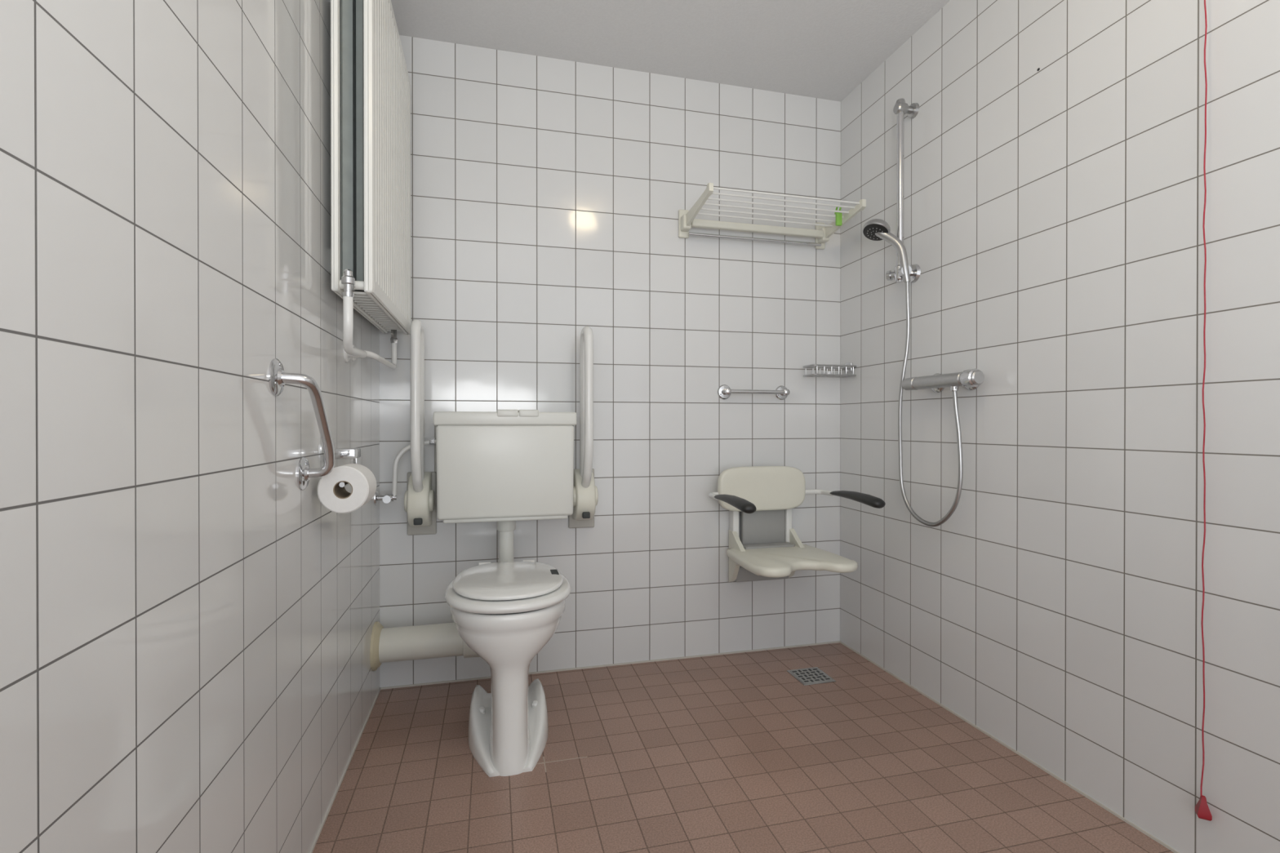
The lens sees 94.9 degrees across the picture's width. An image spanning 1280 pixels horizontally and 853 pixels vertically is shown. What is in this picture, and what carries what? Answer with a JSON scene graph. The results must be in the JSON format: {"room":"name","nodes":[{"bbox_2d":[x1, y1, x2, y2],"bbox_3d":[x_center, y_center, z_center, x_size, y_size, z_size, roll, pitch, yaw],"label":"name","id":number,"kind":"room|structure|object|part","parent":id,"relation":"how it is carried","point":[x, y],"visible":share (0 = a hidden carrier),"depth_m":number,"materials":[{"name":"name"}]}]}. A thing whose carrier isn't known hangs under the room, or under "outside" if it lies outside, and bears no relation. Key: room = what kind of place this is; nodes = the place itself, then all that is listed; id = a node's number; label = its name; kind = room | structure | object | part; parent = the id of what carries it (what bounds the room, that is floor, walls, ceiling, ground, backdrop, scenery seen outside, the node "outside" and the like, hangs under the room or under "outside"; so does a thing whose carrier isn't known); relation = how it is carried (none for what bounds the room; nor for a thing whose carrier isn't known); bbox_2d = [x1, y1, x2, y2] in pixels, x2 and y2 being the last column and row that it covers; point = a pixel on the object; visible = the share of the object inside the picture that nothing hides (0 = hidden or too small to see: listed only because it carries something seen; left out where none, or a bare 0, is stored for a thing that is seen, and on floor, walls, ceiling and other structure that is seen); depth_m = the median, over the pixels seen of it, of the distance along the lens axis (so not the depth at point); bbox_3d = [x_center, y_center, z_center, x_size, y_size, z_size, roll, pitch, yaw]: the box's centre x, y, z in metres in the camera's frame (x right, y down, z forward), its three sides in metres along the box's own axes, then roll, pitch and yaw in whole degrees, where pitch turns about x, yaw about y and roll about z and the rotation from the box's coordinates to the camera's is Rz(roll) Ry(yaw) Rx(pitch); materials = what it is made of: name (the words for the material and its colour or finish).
{"room":"accessible bathroom","nodes":[
{"label":"accessible bathroom","id":0,"kind":"room"},
{"bbox_2d":[0,0,379,852],"bbox_3d":[-0.565,-0.234,0.388,0.100,2.420,3.631,0,0,-14],"label":"wall","id":1,"kind":"structure","parent":0,"point":[186,627],"depth_m":0.76,"materials":[{"name":"tile"}]},
{"bbox_2d":[268,358,334,489],"bbox_3d":[-0.686,0.004,1.213,0.071,0.270,0.235,0,0,-14],"label":"grab bar","id":2,"kind":"object","parent":1,"relation":"attached to","point":[277,377],"visible":1,"depth_m":1.21,"materials":[{"name":"silver metal"}]},
{"bbox_2d":[309,687,381,852],"bbox_3d":[-0.515,0.973,0.406,0.004,0.006,3.631,0,0,-14],"label":"trim","id":3,"kind":"structure","parent":1,"relation":"attached to","point":[378,693],"depth_m":1.60,"materials":[{"name":"grey"}]},
{"bbox_2d":[317,446,376,513],"bbox_3d":[-0.713,0.122,1.430,0.124,0.159,0.170,0,0,-14],"label":"toilet paper holder","id":4,"kind":"object","parent":1,"relation":"attached to","point":[332,494],"visible":0.9,"depth_m":1.36,"materials":[{"name":"white paper"}]},
{"bbox_3d":[-0.729,0.099,1.416,0.064,0.081,0.151,0,0,-14],"label":"arm","id":5,"kind":"part","parent":4,"relation":"part of","materials":[{"name":"silver metal"}]},
{"bbox_2d":[330,0,410,368],"bbox_3d":[-0.802,-0.718,1.764,0.121,1.071,0.752,0,0,-14],"label":"radiator","id":6,"kind":"object","parent":1,"relation":"attached to","point":[371,82],"visible":1,"depth_m":1.49,"materials":[{"name":"metal"}]},
{"bbox_3d":[-0.832,-0.794,1.778,0.016,0.920,0.710,0,0,-14],"label":"panel","id":7,"kind":"part","parent":6,"relation":"part of","materials":[{"name":"metal"}]},
{"bbox_3d":[-0.756,-0.794,1.797,0.016,0.920,0.710,0,0,-14],"label":"panel","id":8,"kind":"part","parent":6,"relation":"part of","materials":[{"name":"metal"}]},
{"bbox_2d":[373,437,435,505],"bbox_3d":[-0.832,0.161,2.105,0.220,0.239,0.076,0,0,-14],"label":"supply pipe","id":9,"kind":"object","parent":1,"relation":"attached to","point":[387,498],"visible":0.89,"depth_m":2.10,"materials":[{"name":"silver metal"}]},
{"bbox_3d":[-0.891,0.255,2.072,0.030,0.030,0.040,0,0,-14],"label":"stop valve knob","id":10,"kind":"part","parent":9,"relation":"part of","materials":[{"name":"silver metal"}]},
{"bbox_2d":[379,35,840,687],"bbox_3d":[-0.043,-0.241,2.443,2.115,2.420,0.100,0,0,-14],"label":"wall","id":11,"kind":"structure","parent":0,"point":[548,194],"depth_m":2.39,"materials":[{"name":"tile"}]},
{"bbox_2d":[404,319,436,535],"bbox_3d":[-0.791,0.014,2.098,0.104,0.782,0.206,0,0,-14],"label":"support rail","id":12,"kind":"object","parent":11,"relation":"attached to","point":[420,495],"visible":1,"depth_m":2.08,"materials":[{"name":"beige plastic"}]},
{"bbox_3d":[-0.815,0.287,2.193,0.104,0.235,0.012,0,0,-14],"label":"wall plate","id":13,"kind":"part","parent":12,"relation":"part of","materials":[{"name":"white plastic"}]},
{"bbox_2d":[369,622,479,671],"bbox_3d":[-0.675,0.726,2.099,0.569,0.263,0.241,0,0,3],"label":"pipe","id":14,"kind":"object","parent":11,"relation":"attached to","point":[396,644],"visible":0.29,"depth_m":2.06,"materials":[{"name":"beige plastic"}]},
{"bbox_2d":[433,409,576,562],"bbox_3d":[-0.500,0.268,2.171,0.508,0.656,0.208,0,0,-14],"label":"toilet cistern","id":15,"kind":"object","parent":11,"relation":"attached to","point":[504,467],"visible":0.84,"depth_m":2.08,"materials":[{"name":"plastic"}]},
{"bbox_3d":[-0.494,0.158,2.171,0.480,0.333,0.188,0,0,-14],"label":"tank","id":16,"kind":"part","parent":15,"relation":"part of","materials":[{"name":"plastic"}]},
{"bbox_3d":[-0.493,-0.028,2.168,0.496,0.048,0.196,0,0,-14],"label":"tank lid","id":17,"kind":"part","parent":15,"relation":"part of","materials":[{"name":"plastic"}]},
{"bbox_2d":[568,326,598,528],"bbox_3d":[-0.209,0.014,2.245,0.104,0.782,0.206,0,0,-14],"label":"support rail","id":18,"kind":"object","parent":11,"relation":"attached to","point":[585,494],"visible":0.94,"depth_m":2.22,"materials":[{"name":"beige plastic"}]},
{"bbox_3d":[-0.233,0.286,2.340,0.104,0.235,0.012,0,0,-14],"label":"wall plate","id":19,"kind":"part","parent":18,"relation":"part of","materials":[{"name":"white plastic"}]},
{"bbox_2d":[380,640,839,689],"bbox_3d":[-0.031,0.966,2.398,1.915,0.006,0.004,0,0,-14],"label":"trim","id":20,"kind":"structure","parent":11,"relation":"attached to","point":[837,642],"depth_m":2.38,"materials":[{"name":"grey"}]},
{"bbox_2d":[717,384,790,399],"bbox_3d":[0.493,-0.147,2.499,0.329,0.062,0.058,0,0,-14],"label":"towel bar","id":21,"kind":"object","parent":11,"relation":"attached to","point":[724,392],"visible":1,"depth_m":2.48,"materials":[{"name":"silver metal"}]},
{"bbox_2d":[678,182,866,249],"bbox_3d":[0.526,-0.841,2.365,0.677,0.116,0.325,0,0,-14],"label":"rack","id":22,"kind":"object","parent":11,"relation":"attached to","point":[686,220],"visible":0.99,"depth_m":2.40,"materials":[{"name":"beige plastic"}]},
{"bbox_3d":[0.223,-0.849,2.274,0.018,0.075,0.295,0,0,-14],"label":"arm","id":23,"kind":"part","parent":22,"relation":"part of","materials":[{"name":"beige plastic"}]},
{"bbox_3d":[0.513,-0.851,2.416,0.624,0.008,0.007,0,0,-14],"label":"shelf rod","id":24,"kind":"part","parent":22,"relation":"part of","materials":[{"name":"white metal"}]},
{"bbox_3d":[0.523,-0.856,2.377,0.624,0.008,0.007,0,0,-14],"label":"shelf rod","id":25,"kind":"part","parent":22,"relation":"part of","materials":[{"name":"white metal"}]},
{"bbox_3d":[0.532,-0.861,2.338,0.624,0.008,0.007,0,0,-14],"label":"shelf rod","id":26,"kind":"part","parent":22,"relation":"part of","materials":[{"name":"white metal"}]},
{"bbox_3d":[0.542,-0.866,2.300,0.624,0.008,0.007,0,0,-14],"label":"shelf rod","id":27,"kind":"part","parent":22,"relation":"part of","materials":[{"name":"white metal"}]},
{"bbox_3d":[0.552,-0.871,2.261,0.624,0.008,0.007,0,0,-14],"label":"shelf rod","id":28,"kind":"part","parent":22,"relation":"part of","materials":[{"name":"white metal"}]},
{"bbox_3d":[0.560,-0.875,2.227,0.624,0.008,0.007,0,0,-14],"label":"shelf rod","id":29,"kind":"part","parent":22,"relation":"part of","materials":[{"name":"white metal"}]},
{"bbox_2d":[834,206,842,226],"bbox_3d":[0.811,-0.864,2.405,0.024,0.086,0.045,0,0,-14],"label":"bottle","id":30,"kind":"object","parent":22,"relation":"attached to","point":[838,218],"visible":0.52,"depth_m":2.39,"materials":[{"name":"green plastic"}]},
{"bbox_3d":[0.837,-0.850,2.428,0.018,0.075,0.295,0,0,-14],"label":"arm","id":31,"kind":"part","parent":22,"relation":"part of","materials":[{"name":"beige plastic"}]},
{"bbox_2d":[708,466,885,582],"bbox_3d":[0.567,0.413,2.297,0.566,0.492,0.486,0,0,-14],"label":"shower seat","id":32,"kind":"object","parent":11,"relation":"attached to","point":[768,548],"visible":1,"depth_m":2.42,"materials":[{"name":"white plastic"}]},
{"bbox_3d":[0.397,0.439,2.480,0.028,0.340,0.050,0,0,-14],"label":"wall rail","id":33,"kind":"part","parent":32,"relation":"part of","materials":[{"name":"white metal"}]},
{"bbox_3d":[0.507,0.259,2.452,0.390,0.185,0.046,0,0,-14],"label":"backrest","id":34,"kind":"part","parent":32,"relation":"part of","materials":[{"name":"beige plastic"}]},
{"bbox_3d":[0.525,0.408,2.505,0.200,0.200,0.030,0,0,-14],"label":"rail grey","id":35,"kind":"part","parent":32,"relation":"part of","materials":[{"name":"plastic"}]},
{"bbox_3d":[0.534,0.509,2.458,0.225,0.030,0.060,0,0,-14],"label":"rail grey","id":36,"kind":"part","parent":32,"relation":"part of","materials":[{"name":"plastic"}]},
{"bbox_3d":[0.635,0.438,2.539,0.028,0.340,0.050,0,0,-14],"label":"wall rail","id":37,"kind":"part","parent":32,"relation":"part of","materials":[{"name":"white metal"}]},
{"bbox_2d":[802,362,856,377],"bbox_3d":[0.813,-0.246,2.529,0.211,0.061,0.098,0,0,-14],"label":"basket","id":38,"kind":"object","parent":11,"relation":"attached to","point":[849,367],"visible":1,"depth_m":2.51,"materials":[{"name":"metal"}]},
{"bbox_2d":[391,0,950,101],"bbox_3d":[0.400,-1.495,0.678,2.115,0.100,3.731,0,0,-14],"label":"ceiling","id":39,"kind":"structure","parent":0,"point":[820,49],"depth_m":2.16,"materials":[{"name":"paint"}]},
{"bbox_2d":[1194,0,1212,821],"bbox_3d":[1.215,-0.300,1.268,0.048,2.294,0.048,0,0,-14],"label":"pull cord","id":40,"kind":"object","parent":39,"relation":"hanging from","point":[1202,810],"visible":1,"depth_m":1.27,"materials":[{"name":"red fabric"}]},
{"bbox_3d":[1.221,-0.319,1.269,0.005,2.255,0.008,0,0,-14],"label":"cord","id":41,"kind":"part","parent":40,"relation":"part of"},
{"bbox_2d":[312,642,1173,852],"bbox_3d":[0.400,1.025,0.688,2.115,0.100,3.731,0,0,-14],"label":"floor","id":42,"kind":"structure","parent":0,"point":[728,753],"depth_m":1.64,"materials":[{"name":"tile"}]},
{"bbox_2d":[444,559,570,777],"bbox_3d":[-0.421,0.718,1.879,0.376,0.505,0.555,0,0,-14],"label":"toilet","id":43,"kind":"object","parent":42,"relation":"on","point":[505,612],"visible":1,"depth_m":1.67,"materials":[{"name":"ceramic"}]},
{"bbox_3d":[-0.412,0.475,1.844,0.332,0.019,0.425,0,0,-14],"label":"seat lid","id":44,"kind":"part","parent":43,"relation":"part of","materials":[{"name":"plastic"}]},
{"bbox_2d":[536,756,586,772],"bbox_3d":[-0.234,0.971,1.716,0.142,0.001,0.076,0,0,-35],"label":"grout patch","id":45,"kind":"object","parent":42,"relation":"on","point":[544,762],"visible":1,"depth_m":1.70,"materials":[{"name":"grey concrete"}]},
{"bbox_2d":[786,666,835,685],"bbox_3d":[0.663,0.967,2.277,0.135,0.005,0.135,0,0,-14],"label":"floor drain","id":46,"kind":"object","parent":42,"relation":"on","point":[809,676],"visible":1,"depth_m":2.27,"materials":[{"name":"metal"}]},
{"bbox_2d":[897,265,911,277],"bbox_3d":[0.952,-0.560,2.127,0.043,0.038,0.058,0,0,-14],"label":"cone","id":47,"kind":"object","parent":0,"point":[900,272],"depth_m":2.10,"materials":[{"name":"silver metal"}]},
{"bbox_2d":[840,0,1279,852],"bbox_3d":[1.389,-0.235,0.880,0.100,2.420,3.631,0,0,-14],"label":"wall","id":48,"kind":"structure","parent":0,"point":[1053,215],"depth_m":1.54,"materials":[{"name":"tile"}]},
{"bbox_2d":[893,102,919,118],"bbox_3d":[0.975,-1.165,2.157,0.078,0.052,0.052,0,0,-14],"label":"top bracket","id":49,"kind":"object","parent":48,"relation":"attached to","point":[912,111],"visible":0.94,"depth_m":2.15,"materials":[{"name":"silver metal"}]},
{"bbox_2d":[895,97,905,103],"bbox_3d":[0.954,-1.177,2.152,0.034,0.043,0.034,0,0,-14],"label":"cap","id":50,"kind":"object","parent":49,"relation":"attached to","point":[902,100],"depth_m":2.14,"materials":[{"name":"silver metal"}]},
{"bbox_2d":[909,263,920,283],"bbox_3d":[0.978,-0.565,2.160,0.072,0.068,0.068,0,0,-14],"label":"bracket","id":51,"kind":"object","parent":48,"relation":"attached to","point":[916,270],"visible":0.43,"depth_m":2.15,"materials":[{"name":"silver metal"}]},
{"bbox_2d":[896,111,903,282],"bbox_3d":[0.955,-0.858,2.153,0.024,0.655,0.024,0,0,-14],"label":"riser rail","id":52,"kind":"object","parent":51,"relation":"attached to","point":[900,181],"visible":0.86,"depth_m":2.14,"materials":[{"name":"silver metal"}]},
{"bbox_2d":[885,270,894,280],"bbox_3d":[0.937,-0.560,2.171,0.048,0.038,0.038,0,0,44],"label":"slider knob","id":53,"kind":"object","parent":52,"relation":"attached to","point":[890,275],"visible":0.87,"depth_m":2.17,"materials":[{"name":"silver metal"}]},
{"bbox_3d":[0.937,-0.560,2.171,0.048,0.038,0.038,0,0,44],"label":"knob","id":54,"kind":"part","parent":53,"relation":"part of","materials":[{"name":"silver metal"}]},
{"bbox_2d":[875,232,911,282],"bbox_3d":[0.916,-0.629,2.137,0.127,0.221,0.040,0,0,30],"label":"handset handle","id":55,"kind":"object","parent":52,"relation":"attached to","point":[895,242],"visible":0.95,"depth_m":2.11,"materials":[{"name":"silver metal"}]},
{"bbox_2d":[862,218,890,240],"bbox_3d":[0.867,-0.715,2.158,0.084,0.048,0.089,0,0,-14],"label":"shower head","id":56,"kind":"object","parent":55,"relation":"attached to","point":[882,228],"depth_m":2.15},
{"bbox_3d":[0.916,-0.629,2.137,0.127,0.221,0.040,0,0,30],"label":"handle","id":57,"kind":"part","parent":55,"relation":"part of","materials":[{"name":"metal"}]},
{"bbox_2d":[893,264,902,281],"bbox_3d":[0.954,-0.562,2.154,0.040,0.054,0.040,0,0,-14],"label":"slider","id":58,"kind":"object","parent":52,"relation":"attached to","point":[896,277],"depth_m":2.14,"materials":[{"name":"silver metal"}]},
{"bbox_2d":[902,368,984,392],"bbox_3d":[1.018,-0.150,1.967,0.088,0.071,0.326,0,0,-14],"label":"shower mixer","id":59,"kind":"object","parent":48,"relation":"attached to","point":[971,379],"visible":1,"depth_m":1.91,"materials":[{"name":"metal"}]},
{"bbox_2d":[897,281,963,526],"bbox_3d":[0.989,-0.093,2.027,0.031,0.874,0.303,0,0,-14],"label":"hose","id":60,"kind":"object","parent":59,"relation":"attached to","point":[960,459],"visible":0.98,"depth_m":2.11,"materials":[{"name":"metal"}]},
{"bbox_2d":[950,386,958,391],"bbox_3d":[1.020,-0.134,1.906,0.024,0.040,0.024,0,0,-14],"label":"outlet","id":61,"kind":"object","parent":59,"relation":"attached to","point":[952,388],"depth_m":1.90,"materials":[{"name":"silver metal"}]},
{"bbox_3d":[1.036,-0.151,1.833,0.057,0.057,0.040,0,0,-14],"label":"temperature knob","id":62,"kind":"part","parent":59,"relation":"part of","materials":[{"name":"silver metal"}]},
{"bbox_2d":[839,640,1179,852],"bbox_3d":[1.339,0.972,0.872,0.004,0.006,3.631,0,0,-14],"label":"trim","id":63,"kind":"structure","parent":48,"relation":"attached to","point":[1102,806],"depth_m":1.68,"materials":[{"name":"grey"}]}
]}

